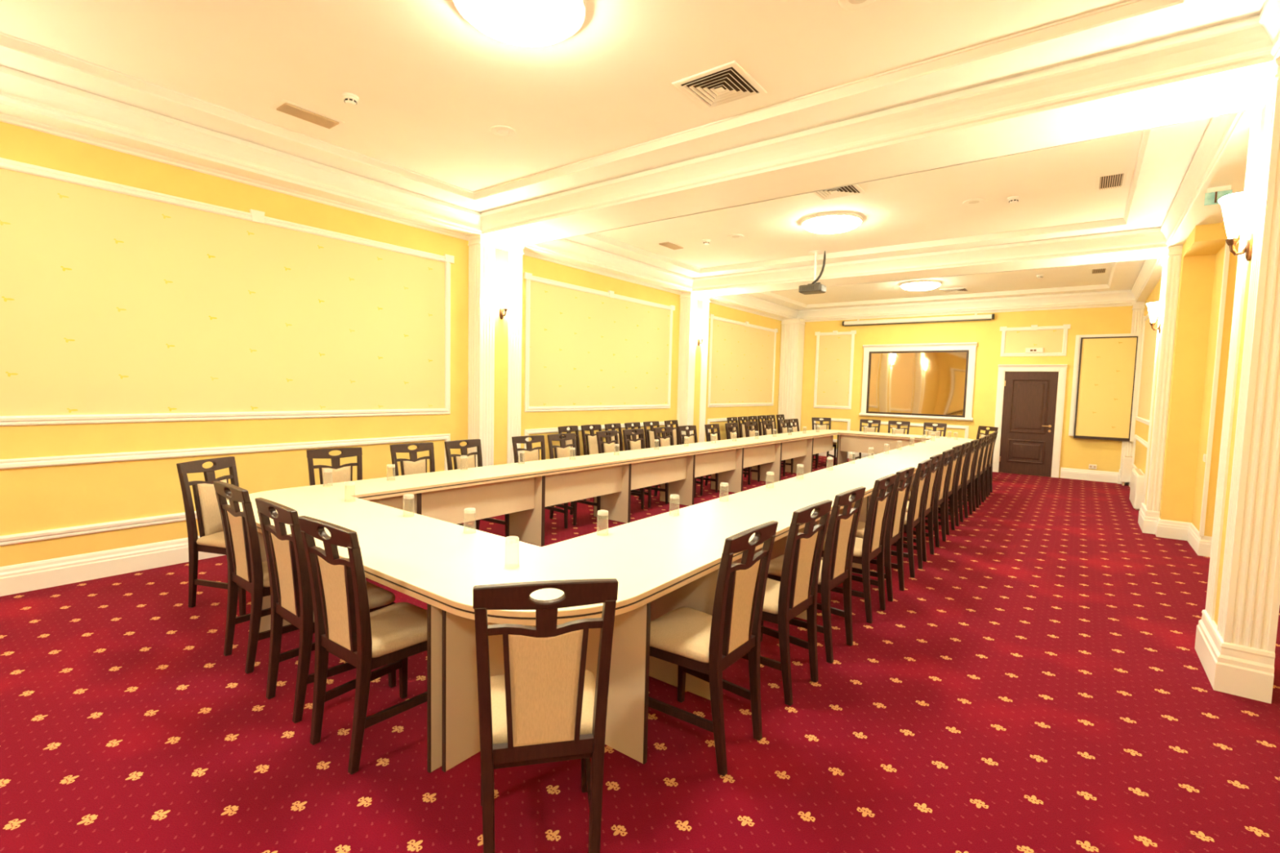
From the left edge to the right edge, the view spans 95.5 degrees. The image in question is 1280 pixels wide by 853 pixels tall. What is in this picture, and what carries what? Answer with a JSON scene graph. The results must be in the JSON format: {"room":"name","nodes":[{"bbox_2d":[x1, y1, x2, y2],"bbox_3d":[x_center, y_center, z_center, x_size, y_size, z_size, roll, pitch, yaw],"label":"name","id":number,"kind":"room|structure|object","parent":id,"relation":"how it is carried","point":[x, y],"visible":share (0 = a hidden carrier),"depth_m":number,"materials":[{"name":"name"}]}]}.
{"room":"conference room","nodes":[
{"label":"conference room","id":0,"kind":"room"},
{"bbox_2d":[0,121,781,566],"bbox_3d":[-2.038,-0.779,7.320,0.150,3.620,18.750,4,5,37],"label":"wall","id":1,"kind":"structure","parent":0,"point":[34,499],"depth_m":5.02,"materials":[{"name":"yellow paint"}]},
{"bbox_2d":[0,535,223,596],"bbox_3d":[-2.130,0.937,7.224,0.026,0.205,18.350,4,5,37],"label":"baseboard","id":2,"kind":"structure","parent":1,"relation":"attached to","point":[43,574],"depth_m":4.47,"materials":[{"name":"white paint"}]},
{"bbox_2d":[0,433,450,546],"bbox_3d":[-3.490,0.471,5.375,0.028,0.610,4.020,4,5,37],"label":"trim","id":3,"kind":"structure","parent":1,"relation":"attached to","point":[8,540],"depth_m":4.68,"materials":[{"name":"white paint"}]},
{"bbox_2d":[0,157,453,426],"bbox_3d":[-3.452,-0.999,5.273,0.036,1.870,4.090,4,5,37],"label":"wall panel","id":4,"kind":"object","parent":1,"relation":"attached to","point":[119,303],"depth_m":4.90,"materials":[{"name":"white paint"}]},
{"bbox_2d":[0,104,788,320],"bbox_3d":[-2.043,-2.259,6.999,0.050,0.045,18.350,4,5,37],"label":"trim","id":5,"kind":"structure","parent":1,"relation":"attached to","point":[4,117],"depth_m":5.21,"materials":[{"name":"white paint"}]},
{"bbox_2d":[467,234,524,466],"bbox_3d":[-1.807,-0.626,7.303,0.258,3.329,0.706,4,5,37],"label":"column","id":6,"kind":"structure","parent":1,"relation":"attached to","point":[495,343],"depth_m":7.15,"materials":[{"name":"white paint"}]},
{"bbox_2d":[497,288,513,319],"bbox_3d":[-1.653,-1.501,7.143,0.153,0.363,0.216,4,5,37],"label":"wall sconce","id":7,"kind":"object","parent":1,"relation":"attached to","point":[505,293],"visible":1,"depth_m":7.11,"materials":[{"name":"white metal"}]},
{"bbox_2d":[524,421,669,448],"bbox_3d":[-0.514,0.276,9.295,0.028,0.610,3.490,4,5,37],"label":"trim","id":8,"kind":"structure","parent":1,"relation":"attached to","point":[526,432],"depth_m":8.24,"materials":[{"name":"white paint"}]},
{"bbox_2d":[524,271,675,412],"bbox_3d":[-0.476,-1.195,9.192,0.036,1.870,3.560,4,5,37],"label":"trim","id":9,"kind":"structure","parent":1,"relation":"attached to","point":[586,348],"depth_m":8.89,"materials":[{"name":"white paint"}]},
{"bbox_2d":[676,291,711,444],"bbox_3d":[1.006,-0.811,11.008,0.258,3.329,0.716,4,5,37],"label":"column","id":10,"kind":"structure","parent":1,"relation":"attached to","point":[694,307],"depth_m":10.80,"materials":[{"name":"white paint"}]},
{"bbox_2d":[707,314,777,407],"bbox_3d":[2.343,-1.380,12.905,0.036,1.870,3.190,4,5,37],"label":"trim","id":11,"kind":"structure","parent":1,"relation":"attached to","point":[742,355],"depth_m":12.73,"materials":[{"name":"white paint"}]},
{"bbox_2d":[777,318,805,433],"bbox_3d":[3.734,-0.980,14.434,0.492,3.329,0.416,4,5,37],"label":"column","id":12,"kind":"structure","parent":1,"relation":"attached to","point":[793,330],"depth_m":14.27,"materials":[{"name":"white paint"}]},
{"bbox_2d":[0,0,1143,304],"bbox_3d":[0.997,-2.408,4.934,7.760,0.100,19.150,4,5,37],"label":"ceiling","id":13,"kind":"structure","parent":0,"point":[430,86],"depth_m":3.93,"materials":[{"name":"paint"}]},
{"bbox_2d":[270,98,344,129],"bbox_3d":[-2.571,-2.407,4.508,0.230,0.016,0.450,4,5,37],"label":"ceiling vent","id":14,"kind":"object","parent":13,"relation":"in","point":[285,106],"visible":1,"depth_m":4.47,"materials":[{"name":"metal"}]},
{"bbox_2d":[342,92,359,106],"bbox_3d":[-2.089,-2.354,4.195,0.110,0.056,0.110,4,5,37],"label":"smoke detector","id":15,"kind":"object","parent":13,"relation":"attached to","point":[350,99],"visible":1,"depth_m":4.17,"materials":[{"name":"white plastic"}]},
{"bbox_2d":[489,124,515,137],"bbox_3d":[-1.110,-2.388,4.707,0.210,0.010,0.210,4,5,37],"label":"ceiling speaker","id":16,"kind":"object","parent":13,"relation":"attached to","point":[501,131],"visible":1,"depth_m":4.69,"materials":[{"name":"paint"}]},
{"bbox_2d":[452,0,586,46],"bbox_3d":[-0.640,-2.215,3.102,0.704,0.114,0.704,4,5,37],"label":"ceiling lamp","id":17,"kind":"object","parent":13,"relation":"attached to","point":[527,23],"visible":1,"depth_m":3.10,"materials":[{"name":"white glass"}]},
{"bbox_2d":[671,60,767,111],"bbox_3d":[0.543,-2.292,3.946,0.470,0.018,0.470,4,5,37],"label":"ceiling vent","id":18,"kind":"object","parent":13,"relation":"in","point":[728,83],"visible":1,"depth_m":3.92,"materials":[{"name":"metal"}]},
{"bbox_2d":[798,250,826,294],"bbox_3d":[2.568,-2.274,8.597,0.350,0.590,0.272,4,5,37],"label":"projector","id":19,"kind":"object","parent":13,"relation":"hanging from","point":[815,287],"visible":1,"depth_m":8.53,"materials":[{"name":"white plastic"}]},
{"bbox_2d":[800,212,862,233],"bbox_3d":[2.290,-2.408,6.962,0.704,0.114,0.704,4,5,37],"label":"ceiling lamp","id":20,"kind":"object","parent":13,"relation":"attached to","point":[828,222],"visible":1,"depth_m":6.78,"materials":[{"name":"white glass"}]},
{"bbox_2d":[809,183,865,200],"bbox_3d":[1.980,-2.391,5.904,0.470,0.018,0.470,4,5,37],"label":"ceiling vent","id":21,"kind":"object","parent":13,"relation":"in","point":[854,189],"visible":0.76,"depth_m":5.94,"materials":[{"name":"metal"}]},
{"bbox_2d":[837,0,876,10],"bbox_3d":[1.130,-2.218,3.002,0.210,0.010,0.210,4,5,37],"label":"ceiling speaker","id":22,"kind":"object","parent":13,"relation":"attached to","point":[851,5],"visible":1,"depth_m":3.05},
{"bbox_2d":[899,280,942,290],"bbox_3d":[5.209,-2.600,10.806,0.704,0.114,0.704,4,5,37],"label":"ceiling lamp","id":23,"kind":"object","parent":13,"relation":"attached to","point":[920,285],"visible":1,"depth_m":10.61,"materials":[{"name":"white glass"}]},
{"bbox_2d":[1095,171,1128,190],"bbox_3d":[4.437,-2.304,5.476,0.230,0.016,0.450,4,5,37],"label":"ceiling vent","id":24,"kind":"object","parent":13,"relation":"in","point":[1115,180],"visible":1,"depth_m":5.45,"materials":[{"name":"metal"}]},
{"bbox_2d":[0,455,1279,852],"bbox_3d":[0.908,1.302,5.188,7.760,0.100,19.150,4,5,37],"label":"floor","id":25,"kind":"structure","parent":0,"point":[1041,684],"depth_m":2.64,"materials":[{"name":"red carpet"}]},
{"bbox_2d":[176,456,245,615],"bbox_3d":[-2.817,0.738,4.066,0.504,1.000,0.428,2,4,11],"label":"dining chair","id":26,"kind":"object","parent":25,"relation":"on","point":[211,540],"visible":0.61,"depth_m":3.96,"materials":[{"name":"brown wood"}]},
{"bbox_2d":[213,480,298,673],"bbox_3d":[-2.081,0.803,3.358,0.428,1.000,0.504,4,5,37],"label":"dining chair","id":27,"kind":"object","parent":25,"relation":"on","point":[246,570],"visible":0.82,"depth_m":3.16,"materials":[{"name":"brown wood"}]},
{"bbox_2d":[254,497,395,723],"bbox_3d":[-1.561,0.846,2.921,0.428,1.000,0.504,4,5,38],"label":"dining chair","id":28,"kind":"object","parent":25,"relation":"on","point":[291,594],"visible":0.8,"depth_m":2.74,"materials":[{"name":"brown wood"}]},
{"bbox_2d":[306,447,362,485],"bbox_3d":[-2.441,0.698,4.779,0.428,1.000,0.504,-2,5,-41],"label":"dining chair","id":29,"kind":"object","parent":25,"relation":"on","point":[336,473],"visible":0.44,"depth_m":4.89,"materials":[{"name":"brown wood"}]},
{"bbox_2d":[297,515,426,774],"bbox_3d":[-1.149,0.879,2.585,0.428,1.000,0.504,4,5,35],"label":"dining chair","id":30,"kind":"object","parent":25,"relation":"on","point":[346,628],"visible":0.89,"depth_m":2.43,"materials":[{"name":"brown wood"}]},
{"bbox_2d":[390,442,459,524],"bbox_3d":[-1.973,0.670,5.349,0.504,1.000,0.428,5,5,40],"label":"dining chair","id":31,"kind":"object","parent":25,"relation":"on","point":[414,465],"visible":0.39,"depth_m":5.44,"materials":[{"name":"brown wood"}]},
{"bbox_2d":[444,439,509,537],"bbox_3d":[-1.616,0.649,5.788,0.504,1.000,0.428,4,5,36],"label":"dining chair","id":32,"kind":"object","parent":25,"relation":"on","point":[460,461],"visible":0.44,"depth_m":5.84,"materials":[{"name":"brown wood"}]},
{"bbox_2d":[511,435,568,528],"bbox_3d":[-1.101,0.618,6.423,0.504,1.000,0.428,5,5,44],"label":"dining chair","id":33,"kind":"object","parent":25,"relation":"on","point":[530,454],"visible":0.47,"depth_m":6.50,"materials":[{"name":"brown wood"}]},
{"bbox_2d":[472,578,617,852],"bbox_3d":[-0.337,0.940,1.978,0.428,1.000,0.504,0,4,-13],"label":"dining chair","id":34,"kind":"object","parent":25,"relation":"on","point":[546,707],"visible":1,"depth_m":1.77,"materials":[{"name":"brown wood"}]},
{"bbox_2d":[557,425,586,500],"bbox_3d":[-0.835,0.504,8.191,0.504,1.000,0.428,4,5,31],"label":"dining chair","id":35,"kind":"object","parent":25,"relation":"on","point":[572,428],"visible":0.27,"depth_m":8.29,"materials":[{"name":"brown wood"}]},
{"bbox_2d":[546,433,600,525],"bbox_3d":[-0.771,0.598,6.827,0.504,1.000,0.428,5,5,41],"label":"dining chair","id":36,"kind":"object","parent":25,"relation":"on","point":[562,451],"visible":0.48,"depth_m":6.87,"materials":[{"name":"brown wood"}]},
{"bbox_2d":[581,424,602,455],"bbox_3d":[-0.552,0.485,8.561,0.504,1.000,0.428,4,5,37],"label":"dining chair","id":37,"kind":"object","parent":25,"relation":"on","point":[591,448],"visible":0.44,"depth_m":8.60,"materials":[{"name":"beige fabric"}]},
{"bbox_2d":[226,429,973,773],"bbox_3d":[1.754,0.741,7.473,3.390,0.750,11.348,4,5,37],"label":"conference table","id":38,"kind":"object","parent":25,"relation":"on","point":[414,545],"visible":0.67,"depth_m":3.31,"materials":[{"name":"beige laminate"}]},
{"bbox_2d":[604,422,622,452],"bbox_3d":[-0.234,0.464,8.983,0.504,1.000,0.428,4,5,30],"label":"dining chair","id":39,"kind":"object","parent":25,"relation":"on","point":[616,425],"visible":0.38,"depth_m":9.12,"materials":[{"name":"brown wood"}]},
{"bbox_2d":[595,430,644,509],"bbox_3d":[-0.249,0.567,7.471,0.504,1.000,0.428,4,5,34],"label":"dining chair","id":40,"kind":"object","parent":25,"relation":"on","point":[606,446],"visible":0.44,"depth_m":7.52,"materials":[{"name":"beige fabric"}]},
{"bbox_2d":[624,422,641,448],"bbox_3d":[0.063,0.445,9.373,0.504,1.000,0.428,4,5,32],"label":"dining chair","id":41,"kind":"object","parent":25,"relation":"on","point":[627,425],"visible":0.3,"depth_m":9.45,"materials":[{"name":"brown wood"}]},
{"bbox_2d":[622,428,668,508],"bbox_3d":[0.079,0.547,7.874,0.504,1.000,0.428,5,5,39],"label":"dining chair","id":42,"kind":"object","parent":25,"relation":"on","point":[634,444],"visible":0.48,"depth_m":7.90,"materials":[{"name":"brown wood"}]},
{"bbox_2d":[643,421,660,448],"bbox_3d":[0.366,0.425,9.771,0.504,1.000,0.428,4,5,37],"label":"dining chair","id":43,"kind":"object","parent":25,"relation":"on","point":[649,434],"visible":0.41,"depth_m":9.79,"materials":[{"name":"beige fabric"}]},
{"bbox_2d":[664,420,679,445],"bbox_3d":[0.737,0.401,10.260,0.504,1.000,0.428,4,5,34],"label":"dining chair","id":44,"kind":"object","parent":25,"relation":"on","point":[675,430],"visible":0.35,"depth_m":10.37,"materials":[{"name":"brown wood"}]},
{"bbox_2d":[653,426,696,497],"bbox_3d":[0.505,0.522,8.398,0.504,1.000,0.428,5,5,40],"label":"dining chair","id":45,"kind":"object","parent":25,"relation":"on","point":[664,441],"visible":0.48,"depth_m":8.45,"materials":[{"name":"brown wood"}]},
{"bbox_2d":[677,425,718,495],"bbox_3d":[0.887,0.499,8.870,0.504,1.000,0.428,5,5,43],"label":"dining chair","id":46,"kind":"object","parent":25,"relation":"on","point":[688,438],"visible":0.51,"depth_m":8.90,"materials":[{"name":"brown wood"}]},
{"bbox_2d":[704,423,720,485],"bbox_3d":[1.358,0.471,9.447,0.504,1.000,0.428,4,5,37],"label":"dining chair","id":47,"kind":"object","parent":25,"relation":"on","point":[713,436],"visible":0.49,"depth_m":9.49,"materials":[{"name":"brown wood"}]},
{"bbox_2d":[648,520,777,776],"bbox_3d":[0.279,0.911,2.617,0.504,1.000,0.428,4,5,38],"label":"dining chair","id":48,"kind":"object","parent":25,"relation":"on","point":[703,645],"visible":0.89,"depth_m":2.49,"materials":[{"name":"brown wood"}]},
{"bbox_2d":[724,422,759,484],"bbox_3d":[1.757,0.447,9.940,0.504,1.000,0.428,4,5,36],"label":"dining chair","id":49,"kind":"object","parent":25,"relation":"on","point":[731,434],"visible":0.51,"depth_m":9.97,"materials":[{"name":"brown wood"}]},
{"bbox_2d":[737,416,748,438],"bbox_3d":[2.370,0.300,12.311,0.504,1.000,0.428,4,5,35],"label":"dining chair","id":50,"kind":"object","parent":25,"relation":"on","point":[741,425],"visible":0.33,"depth_m":12.32,"materials":[{"name":"brown wood"}]},
{"bbox_2d":[743,421,757,477],"bbox_3d":[2.177,0.422,10.456,0.504,1.000,0.428,4,5,37],"label":"dining chair","id":51,"kind":"object","parent":25,"relation":"on","point":[752,432],"visible":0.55,"depth_m":10.52,"materials":[{"name":"beige fabric"}]},
{"bbox_2d":[761,420,793,476],"bbox_3d":[2.596,0.397,10.972,0.504,1.000,0.428,4,5,36],"label":"dining chair","id":52,"kind":"object","parent":25,"relation":"on","point":[768,430],"visible":0.45,"depth_m":11.00,"materials":[{"name":"beige fabric"}]},
{"bbox_2d":[741,499,832,706],"bbox_3d":[0.698,0.884,3.161,0.504,1.000,0.428,5,5,40],"label":"dining chair","id":53,"kind":"object","parent":25,"relation":"on","point":[796,593],"visible":0.78,"depth_m":2.99,"materials":[{"name":"brown wood"}]},
{"bbox_2d":[787,418,817,468],"bbox_3d":[3.326,0.353,11.870,0.504,1.000,0.428,5,5,39],"label":"dining chair","id":54,"kind":"object","parent":25,"relation":"on","point":[793,428],"visible":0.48,"depth_m":11.90,"materials":[{"name":"brown wood"}]},
{"bbox_2d":[760,486,866,663],"bbox_3d":[1.058,0.861,3.627,0.504,1.000,0.428,5,5,40],"label":"dining chair","id":55,"kind":"object","parent":25,"relation":"on","point":[836,565],"visible":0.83,"depth_m":3.47,"materials":[{"name":"brown wood"}]},
{"bbox_2d":[811,417,836,465],"bbox_3d":[4.003,0.315,12.671,0.428,1.000,0.504,1,4,0],"label":"dining chair","id":56,"kind":"object","parent":25,"relation":"on","point":[820,426],"visible":0.54,"depth_m":12.84,"materials":[{"name":"brown wood"}]},
{"bbox_2d":[821,473,897,623],"bbox_3d":[1.517,0.831,4.223,0.504,1.000,0.428,4,5,38],"label":"dining chair","id":57,"kind":"object","parent":25,"relation":"on","point":[872,545],"visible":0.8,"depth_m":4.04,"materials":[{"name":"brown wood"}]},
{"bbox_2d":[852,419,880,461],"bbox_3d":[4.788,0.359,12.294,0.428,1.000,0.504,4,5,35],"label":"dining chair","id":58,"kind":"object","parent":25,"relation":"on","point":[866,428],"visible":0.42,"depth_m":12.42,"materials":[{"name":"brown wood"}]},
{"bbox_2d":[852,466,915,601],"bbox_3d":[1.849,0.810,4.652,0.504,1.000,0.428,5,5,39],"label":"dining chair","id":59,"kind":"object","parent":25,"relation":"on","point":[896,514],"visible":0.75,"depth_m":4.50,"materials":[{"name":"brown wood"}]},
{"bbox_2d":[888,420,910,434],"bbox_3d":[5.250,0.394,11.945,0.428,1.000,0.504,4,5,35],"label":"dining chair","id":60,"kind":"object","parent":25,"relation":"on","point":[895,430],"visible":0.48,"depth_m":12.07,"materials":[{"name":"brown wood"}]},
{"bbox_2d":[890,458,932,577],"bbox_3d":[2.282,0.781,5.230,0.504,1.000,0.428,4,5,37],"label":"dining chair","id":61,"kind":"object","parent":25,"relation":"on","point":[913,517],"visible":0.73,"depth_m":5.02,"materials":[{"name":"brown wood"}]},
{"bbox_2d":[903,453,942,561],"bbox_3d":[2.631,0.756,5.724,0.504,1.000,0.428,4,5,38],"label":"dining chair","id":62,"kind":"object","parent":25,"relation":"on","point":[928,502],"visible":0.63,"depth_m":5.59,"materials":[{"name":"brown wood"}]},
{"bbox_2d":[907,448,954,546],"bbox_3d":[3.027,0.729,6.254,0.504,1.000,0.428,5,5,39],"label":"dining chair","id":63,"kind":"object","parent":25,"relation":"on","point":[942,479],"visible":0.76,"depth_m":6.08,"materials":[{"name":"brown wood"}]},
{"bbox_2d":[923,422,946,436],"bbox_3d":[5.776,0.434,11.547,0.428,1.000,0.504,5,5,40],"label":"dining chair","id":64,"kind":"object","parent":25,"relation":"on","point":[930,433],"visible":0.41,"depth_m":11.67,"materials":[{"name":"brown wood"}]},
{"bbox_2d":[909,444,962,535],"bbox_3d":[3.407,0.703,6.778,0.504,1.000,0.428,4,5,38],"label":"dining chair","id":65,"kind":"object","parent":25,"relation":"on","point":[953,469],"visible":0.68,"depth_m":6.66,"materials":[{"name":"brown wood"}]},
{"bbox_2d":[937,441,970,526],"bbox_3d":[3.750,0.681,7.214,0.504,1.000,0.428,4,5,37],"label":"dining chair","id":66,"kind":"object","parent":25,"relation":"on","point":[961,465],"visible":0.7,"depth_m":7.03,"materials":[{"name":"brown wood"}]},
{"bbox_2d":[947,439,978,518],"bbox_3d":[4.135,0.657,7.696,0.504,1.000,0.428,5,5,39],"label":"dining chair","id":67,"kind":"object","parent":25,"relation":"on","point":[967,475],"visible":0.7,"depth_m":7.48,"materials":[{"name":"brown wood"}]},
{"bbox_2d":[957,436,985,511],"bbox_3d":[4.489,0.635,8.146,0.504,1.000,0.428,4,5,37],"label":"dining chair","id":68,"kind":"object","parent":25,"relation":"on","point":[977,458],"visible":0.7,"depth_m":7.95,"materials":[{"name":"brown wood"}]},
{"bbox_2d":[966,435,990,505],"bbox_3d":[4.823,0.613,8.585,0.504,1.000,0.428,4,5,38],"label":"dining chair","id":69,"kind":"object","parent":25,"relation":"on","point":[980,477],"visible":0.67,"depth_m":8.45,"materials":[{"name":"brown wood"}]},
{"bbox_2d":[966,433,994,499],"bbox_3d":[5.150,0.591,9.024,0.504,1.000,0.428,4,5,37],"label":"dining chair","id":70,"kind":"object","parent":25,"relation":"on","point":[987,456],"visible":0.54,"depth_m":8.93,"materials":[{"name":"brown wood"}]},
{"bbox_2d":[976,426,998,480],"bbox_3d":[6.257,0.495,10.824,0.504,1.000,0.428,0,4,-14],"label":"dining chair","id":71,"kind":"object","parent":25,"relation":"on","point":[980,428],"visible":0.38,"depth_m":10.87,"materials":[{"name":"brown wood"}]},
{"bbox_2d":[987,431,997,494],"bbox_3d":[5.478,0.569,9.465,0.504,1.000,0.428,4,5,37],"label":"dining chair","id":72,"kind":"object","parent":25,"relation":"on","point":[989,464],"visible":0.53,"depth_m":9.36,"materials":[{"name":"brown wood"}]},
{"bbox_2d":[1120,456,1132,485],"bbox_3d":[8.900,0.813,10.599,0.190,0.523,0.240,4,5,37],"label":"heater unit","id":73,"kind":"object","parent":25,"relation":"on","point":[1126,461],"visible":0.56,"depth_m":10.53,"materials":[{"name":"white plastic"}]},
{"bbox_2d":[1129,468,1145,510],"bbox_3d":[7.389,0.921,8.635,0.110,0.503,1.000,4,5,37],"label":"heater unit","id":74,"kind":"object","parent":25,"relation":"on","point":[1137,481],"visible":0.94,"depth_m":8.27,"materials":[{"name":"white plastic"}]},
{"bbox_2d":[800,304,1133,477],"bbox_3d":[6.663,-0.928,12.581,7.660,3.620,0.150,4,5,37],"label":"wall","id":75,"kind":"structure","parent":0,"point":[1075,453],"depth_m":12.11,"materials":[{"name":"yellow paint"}]},
{"bbox_2d":[813,330,856,409],"bbox_3d":[4.650,-1.360,13.971,0.980,1.865,0.036,4,5,37],"label":"trim","id":76,"kind":"structure","parent":75,"relation":"attached to","point":[834,353],"depth_m":13.97,"materials":[{"name":"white paint"}]},
{"bbox_2d":[858,342,977,421],"bbox_3d":[6.082,-1.006,12.852,2.320,1.650,0.115,4,5,37],"label":"wall mirror","id":77,"kind":"object","parent":75,"relation":"attached to","point":[935,380],"visible":1,"depth_m":12.80,"materials":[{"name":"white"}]},
{"bbox_2d":[868,351,966,415],"bbox_3d":[6.090,-0.959,12.867,1.990,1.385,0.006,4,5,37],"label":"mirror glass","id":78,"kind":"object","parent":77,"relation":"attached to","point":[900,383],"depth_m":12.84,"materials":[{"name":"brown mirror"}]},
{"bbox_2d":[867,420,968,438],"bbox_3d":[6.123,0.207,12.936,2.070,0.560,0.028,4,5,37],"label":"trim","id":79,"kind":"structure","parent":75,"relation":"attached to","point":[966,428],"depth_m":12.59,"materials":[{"name":"white paint"}]},
{"bbox_2d":[842,313,995,326],"bbox_3d":[6.026,-2.353,12.826,3.080,0.153,0.114,4,5,37],"label":"projector screen","id":80,"kind":"object","parent":75,"relation":"attached to","point":[982,317],"visible":1,"depth_m":12.70,"materials":[{"name":"white plastic"}]},
{"bbox_2d":[711,257,1161,319],"bbox_3d":[5.176,-2.510,10.804,6.440,0.295,4.190,4,5,37],"label":"trim","id":81,"kind":"structure","parent":75,"relation":"attached to","point":[1127,280],"depth_m":11.81,"materials":[{"name":"white paint"}]},
{"bbox_2d":[804,302,1132,322],"bbox_3d":[6.527,-2.421,12.477,6.190,0.055,0.060,4,5,37],"label":"trim","id":82,"kind":"structure","parent":75,"relation":"attached to","point":[1119,304],"depth_m":12.06,"materials":[{"name":"white paint"}]},
{"bbox_2d":[818,448,1118,483],"bbox_3d":[6.465,0.770,12.706,6.200,0.205,0.026,4,5,37],"label":"baseboard","id":83,"kind":"structure","parent":75,"relation":"attached to","point":[1065,473],"depth_m":11.17,"materials":[{"name":"white paint"}]},
{"bbox_2d":[998,371,1058,476],"bbox_3d":[7.759,-0.063,11.640,0.885,2.066,0.083,4,5,37],"label":"door","id":84,"kind":"structure","parent":75,"relation":"in","point":[1029,398],"depth_m":11.64,"materials":[{"name":"brown wood"}]},
{"bbox_2d":[992,364,1067,477],"bbox_3d":[7.764,-0.133,11.637,1.142,2.215,0.085,4,5,37],"label":"trim","id":85,"kind":"structure","parent":75,"relation":"attached to","point":[1061,368],"depth_m":11.44,"materials":[{"name":"white paint"}]},
{"bbox_2d":[1000,324,1071,356],"bbox_3d":[7.814,-1.705,11.551,1.160,0.615,0.036,4,5,37],"label":"trim","id":86,"kind":"structure","parent":75,"relation":"attached to","point":[1015,340],"depth_m":11.54,"materials":[{"name":"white paint"}]},
{"bbox_2d":[1068,333,1142,441],"bbox_3d":[8.697,-0.734,10.852,1.015,1.965,0.160,4,5,37],"label":"wall panel","id":87,"kind":"object","parent":75,"relation":"attached to","point":[1104,387],"visible":0.88,"depth_m":10.84,"materials":[{"name":"yellow paint"}]},
{"bbox_2d":[1116,302,1145,484],"bbox_3d":[9.056,-0.591,10.623,0.322,3.329,0.091,4,5,37],"label":"trim","id":88,"kind":"structure","parent":75,"relation":"attached to","point":[1138,312],"depth_m":10.58,"materials":[{"name":"white paint"}]},
{"bbox_2d":[1132,222,1239,537],"bbox_3d":[3.724,-0.343,2.967,0.700,3.620,18.750,4,5,37],"label":"wall","id":89,"kind":"structure","parent":0,"point":[1202,257],"depth_m":6.45,"materials":[{"name":"yellow paint"}]},
{"bbox_2d":[0,0,1279,234],"bbox_3d":[-0.676,-2.125,3.097,6.440,0.295,4.560,4,5,37],"label":"trim","id":90,"kind":"structure","parent":89,"relation":"attached to","point":[1131,46],"depth_m":4.08,"materials":[{"name":"white paint"}]},
{"bbox_2d":[483,62,1273,245],"bbox_3d":[0.898,-2.231,5.170,6.440,0.290,0.650,4,5,37],"label":"trim","id":91,"kind":"structure","parent":89,"relation":"attached to","point":[1231,91],"depth_m":4.17,"materials":[{"name":"white paint"}]},
{"bbox_2d":[524,111,1246,291],"bbox_3d":[2.303,-2.321,7.020,6.440,0.295,4.000,4,5,37],"label":"trim","id":92,"kind":"structure","parent":89,"relation":"attached to","point":[1175,162],"depth_m":7.34,"materials":[{"name":"white paint"}]},
{"bbox_2d":[693,247,1167,296],"bbox_3d":[3.711,-2.416,8.874,6.440,0.290,0.660,4,5,37],"label":"trim","id":93,"kind":"structure","parent":89,"relation":"attached to","point":[1156,253],"depth_m":8.22,"materials":[{"name":"white paint"}]},
{"bbox_2d":[1135,298,1159,425],"bbox_3d":[7.774,-0.955,8.877,0.036,1.830,3.470,4,5,37],"label":"trim","id":94,"kind":"structure","parent":89,"relation":"attached to","point":[1148,347],"depth_m":9.35,"materials":[{"name":"white paint"}]},
{"bbox_2d":[1146,302,1162,333],"bbox_3d":[6.197,-1.303,7.016,0.153,0.363,0.216,4,5,37],"label":"wall sconce","id":95,"kind":"object","parent":89,"relation":"attached to","point":[1153,308],"visible":0.99,"depth_m":6.97,"materials":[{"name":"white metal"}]},
{"bbox_2d":[1137,244,1182,534],"bbox_3d":[6.289,-0.410,6.985,0.218,3.329,0.706,4,5,37],"label":"trim","id":96,"kind":"structure","parent":89,"relation":"attached to","point":[1149,511],"depth_m":6.78,"materials":[{"name":"white paint"}]},
{"bbox_2d":[1128,476,1212,556],"bbox_3d":[5.006,1.263,4.970,0.576,0.205,14.140,4,5,37],"label":"baseboard","id":97,"kind":"structure","parent":89,"relation":"attached to","point":[1182,531],"depth_m":6.55,"materials":[{"name":"white paint"}]},
{"bbox_2d":[1137,54,1279,302],"bbox_3d":[3.656,-2.012,2.935,0.670,0.290,18.750,4,5,37],"label":"trim","id":98,"kind":"structure","parent":89,"relation":"attached to","point":[1230,168],"depth_m":4.71,"materials":[{"name":"white paint"}]},
{"bbox_2d":[1199,238,1230,537],"bbox_3d":[5.765,-0.364,5.833,0.030,2.970,0.060,4,5,37],"label":"trim","id":99,"kind":"structure","parent":89,"relation":"attached to","point":[1226,260],"depth_m":5.82,"materials":[{"name":"white paint"}]},
{"bbox_2d":[1204,184,1232,205],"bbox_3d":[4.752,-1.898,4.779,0.160,0.134,0.040,4,5,37],"label":"exit sign","id":100,"kind":"object","parent":89,"relation":"hanging from","point":[1212,195],"visible":0.93,"depth_m":4.78,"materials":[{"name":"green plastic"}]},
{"bbox_2d":[1217,191,1255,261],"bbox_3d":[3.381,-1.118,3.308,0.153,0.363,0.216,4,5,37],"label":"wall sconce","id":101,"kind":"object","parent":89,"relation":"attached to","point":[1234,206],"visible":0.98,"depth_m":3.27,"materials":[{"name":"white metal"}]},
{"bbox_2d":[1195,56,1279,703],"bbox_3d":[3.467,-0.224,3.269,0.218,3.329,0.666,4,5,37],"label":"column","id":102,"kind":"structure","parent":89,"relation":"attached to","point":[1236,633],"depth_m":3.10,"materials":[{"name":"white paint"}]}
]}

